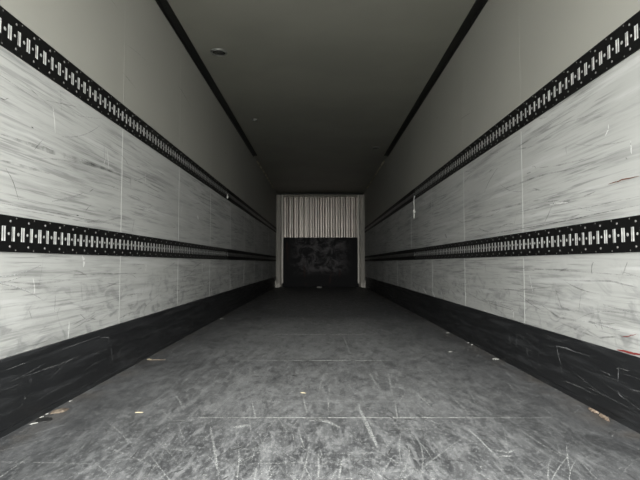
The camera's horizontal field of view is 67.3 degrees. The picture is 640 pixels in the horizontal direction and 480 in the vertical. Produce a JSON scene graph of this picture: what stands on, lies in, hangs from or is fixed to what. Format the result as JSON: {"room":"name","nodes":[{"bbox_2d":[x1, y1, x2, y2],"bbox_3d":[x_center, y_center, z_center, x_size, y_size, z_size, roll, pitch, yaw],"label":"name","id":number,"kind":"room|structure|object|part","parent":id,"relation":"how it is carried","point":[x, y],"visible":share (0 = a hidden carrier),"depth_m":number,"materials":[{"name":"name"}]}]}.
{"room":"cargo space","nodes":[
{"label":"cargo space","id":0,"kind":"room"},
{"bbox_2d":[0,0,276,358],"bbox_3d":[-1.252,-0.334,6.774,0.062,2.635,13.740,0,-3,0],"label":"wall","id":1,"kind":"structure","parent":0,"point":[63,161],"depth_m":2.83,"materials":[{"name":"grey plastic"}]},
{"bbox_2d":[0,214,66,253],"bbox_3d":[-1.219,-0.061,1.123,0.008,0.143,2.378,0,-3,0],"label":"rail","id":2,"kind":"object","parent":1,"relation":"attached to","point":[17,234],"visible":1,"depth_m":2.03,"materials":[{"name":"black metal"}]},
{"bbox_2d":[0,6,227,199],"bbox_3d":[-1.219,-0.756,3.155,0.008,0.146,6.370,0,-3,0],"label":"rail","id":3,"kind":"object","parent":1,"relation":"attached to","point":[15,37],"visible":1,"depth_m":2.49,"materials":[{"name":"black metal"}]},
{"bbox_2d":[0,276,275,437],"bbox_3d":[-1.213,0.830,6.598,0.020,0.292,13.500,0,-3,0],"label":"baseboard","id":4,"kind":"structure","parent":1,"relation":"attached to","point":[35,382],"depth_m":2.53,"materials":[{"name":"black"}]},
{"bbox_2d":[66,224,226,259],"bbox_3d":[-1.219,0.091,4.306,0.008,0.143,3.990,0,-3,0],"label":"rail","id":5,"kind":"object","parent":1,"relation":"attached to","point":[80,240],"visible":1,"depth_m":3.08,"materials":[{"name":"black metal"}]},
{"bbox_2d":[155,0,256,156],"bbox_3d":[-1.187,-1.752,4.404,0.072,0.030,8.870,0,-3,0],"label":"trim","id":6,"kind":"structure","parent":1,"relation":"attached to","point":[165,7],"depth_m":4.72,"materials":[{"name":"black metal"}]},
{"bbox_2d":[227,249,275,260],"bbox_3d":[-1.218,0.355,9.826,0.010,0.143,7.057,0,-3,0],"label":"rail","id":7,"kind":"object","parent":1,"relation":"attached to","point":[231,254],"visible":1,"depth_m":8.07,"materials":[{"name":"black metal"}]},
{"bbox_2d":[228,189,275,232],"bbox_3d":[-1.218,-0.435,9.864,0.010,0.146,7.057,0,-3,0],"label":"rail","id":8,"kind":"object","parent":1,"relation":"attached to","point":[232,197],"visible":1,"depth_m":8.10,"materials":[{"name":"black metal"}]},
{"bbox_2d":[257,161,273,188],"bbox_3d":[-1.212,-1.441,10.981,0.022,0.022,3.400,0,-3,0],"label":"trim","id":9,"kind":"structure","parent":1,"relation":"attached to","point":[257,161],"depth_m":10.57,"materials":[{"name":"metal"}]},
{"bbox_2d":[0,287,639,479],"bbox_3d":[0.012,1.011,6.709,2.470,0.061,13.740,0,-3,0],"label":"floor","id":10,"kind":"structure","parent":0,"point":[385,397],"depth_m":2.13,"materials":[{"name":"grey"}]},
{"bbox_2d":[36,417,51,422],"bbox_3d":[-1.158,0.754,2.018,0.062,0.003,0.062,0,-3,0],"label":"cap","id":11,"kind":"object","parent":10,"relation":"on","point":[45,419],"visible":1,"depth_m":2.02,"materials":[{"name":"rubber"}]},
{"bbox_2d":[50,408,68,413],"bbox_3d":[-1.159,0.756,2.140,0.059,0.010,0.084,0,-3,-5],"label":"dry leaf","id":12,"kind":"object","parent":10,"relation":"on","point":[60,410],"visible":1,"depth_m":2.13,"materials":[{"name":"beige plant"}]},
{"bbox_2d":[276,194,364,286],"bbox_3d":[0.012,0.013,13.390,2.464,2.568,0.150,0,-3,0],"label":"bulkhead","id":13,"kind":"object","parent":10,"relation":"on","point":[323,235],"visible":0.98,"depth_m":13.40,"materials":[{"name":"grey paint"}]},
{"bbox_3d":[-1.119,0.017,13.380,0.202,2.556,0.070,0,-3,0],"label":"post","id":14,"kind":"part","parent":13,"relation":"part of","materials":[{"name":"grey metal"}]},
{"bbox_3d":[0.012,0.567,13.424,2.060,1.270,0.028,0,-3,0],"label":"scuff panel","id":15,"kind":"part","parent":13,"relation":"part of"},
{"bbox_3d":[0.012,-0.630,13.405,2.056,1.120,0.120,0,-3,0],"label":"corrugated panel","id":16,"kind":"part","parent":13,"relation":"part of","materials":[{"name":"paint"}]},
{"bbox_3d":[0.012,1.250,13.388,2.120,0.098,0.025,0,-3,0],"label":"rail","id":17,"kind":"part","parent":13,"relation":"part of","materials":[{"name":"black metal"}]},
{"bbox_3d":[1.143,0.017,13.380,0.202,2.556,0.070,0,-3,0],"label":"post","id":18,"kind":"part","parent":13,"relation":"part of","materials":[{"name":"grey metal"}]},
{"bbox_2d":[588,407,598,413],"bbox_3d":[1.215,0.757,2.148,0.022,0.010,0.087,0,-3,6],"label":"chip","id":19,"kind":"object","parent":10,"relation":"on","point":[590,409],"visible":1,"depth_m":2.13,"materials":[{"name":"beige wood"}]},
{"bbox_2d":[598,413,609,421],"bbox_3d":[1.211,0.751,2.047,0.022,0.012,0.104,0,-3,2],"label":"chip","id":20,"kind":"object","parent":10,"relation":"on","point":[601,415],"visible":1,"depth_m":2.04,"materials":[{"name":"beige wood"}]},
{"bbox_2d":[277,194,363,282],"bbox_3d":[0.012,-0.005,13.666,2.590,2.755,0.060,0,-3,0],"label":"wall","id":21,"kind":"structure","parent":0,"point":[277,194],"depth_m":13.63,"materials":[{"name":"grey metal"}]},
{"bbox_2d":[167,0,475,193],"bbox_3d":[0.012,-1.680,6.838,2.470,0.060,13.740,0,-3,0],"label":"ceiling","id":22,"kind":"structure","parent":0,"point":[326,83],"depth_m":4.89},
{"bbox_2d":[210,48,227,56],"bbox_3d":[-0.947,-1.753,4.507,0.160,0.017,0.160,0,-3,0],"label":"recessed light","id":23,"kind":"object","parent":22,"relation":"in","point":[218,52],"visible":1,"depth_m":4.49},
{"bbox_2d":[364,0,639,356],"bbox_3d":[1.276,-0.334,6.774,0.062,2.635,13.740,0,-3,0],"label":"wall","id":24,"kind":"structure","parent":0,"point":[577,162],"depth_m":2.93,"materials":[{"name":"grey plastic"}]},
{"bbox_2d":[367,161,384,188],"bbox_3d":[1.236,-1.441,10.981,0.022,0.022,3.400,0,-3,0],"label":"trim","id":25,"kind":"structure","parent":24,"relation":"attached to","point":[383,161],"depth_m":10.62,"materials":[{"name":"metal"}]},
{"bbox_2d":[364,189,413,232],"bbox_3d":[1.242,-0.435,9.864,0.010,0.146,7.057,0,-3,0],"label":"rail","id":26,"kind":"object","parent":24,"relation":"attached to","point":[409,197],"visible":0.94,"depth_m":8.13,"materials":[{"name":"black metal"}]},
{"bbox_2d":[365,249,414,260],"bbox_3d":[1.242,0.355,9.826,0.010,0.143,7.057,0,-3,0],"label":"rail","id":27,"kind":"object","parent":24,"relation":"attached to","point":[405,254],"visible":1,"depth_m":8.02,"materials":[{"name":"black metal"}]},
{"bbox_2d":[384,0,487,156],"bbox_3d":[1.211,-1.752,4.404,0.072,0.030,8.870,0,-3,0],"label":"trim","id":28,"kind":"structure","parent":24,"relation":"attached to","point":[478,5],"depth_m":4.71,"materials":[{"name":"black metal"}]},
{"bbox_2d":[415,224,578,259],"bbox_3d":[1.243,0.091,4.306,0.008,0.143,3.990,0,-3,0],"label":"rail","id":29,"kind":"object","parent":24,"relation":"attached to","point":[564,240],"visible":1,"depth_m":3.07,"materials":[{"name":"black metal"}]},
{"bbox_2d":[365,276,639,433],"bbox_3d":[1.242,0.828,6.598,0.009,0.296,13.500,0,-3,0],"label":"baseboard","id":30,"kind":"structure","parent":24,"relation":"attached to","point":[605,380],"depth_m":2.60,"materials":[{"name":"black"}]},
{"bbox_2d":[414,11,639,199],"bbox_3d":[1.243,-0.756,3.155,0.008,0.146,6.370,0,-3,0],"label":"rail","id":31,"kind":"object","parent":24,"relation":"attached to","point":[624,41],"visible":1,"depth_m":2.55,"materials":[{"name":"black metal"}]},
{"bbox_2d":[578,215,639,253],"bbox_3d":[1.243,-0.061,1.123,0.008,0.143,2.378,0,-3,0],"label":"rail","id":32,"kind":"object","parent":24,"relation":"attached to","point":[618,235],"visible":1,"depth_m":2.06,"materials":[{"name":"black metal"}]}
]}

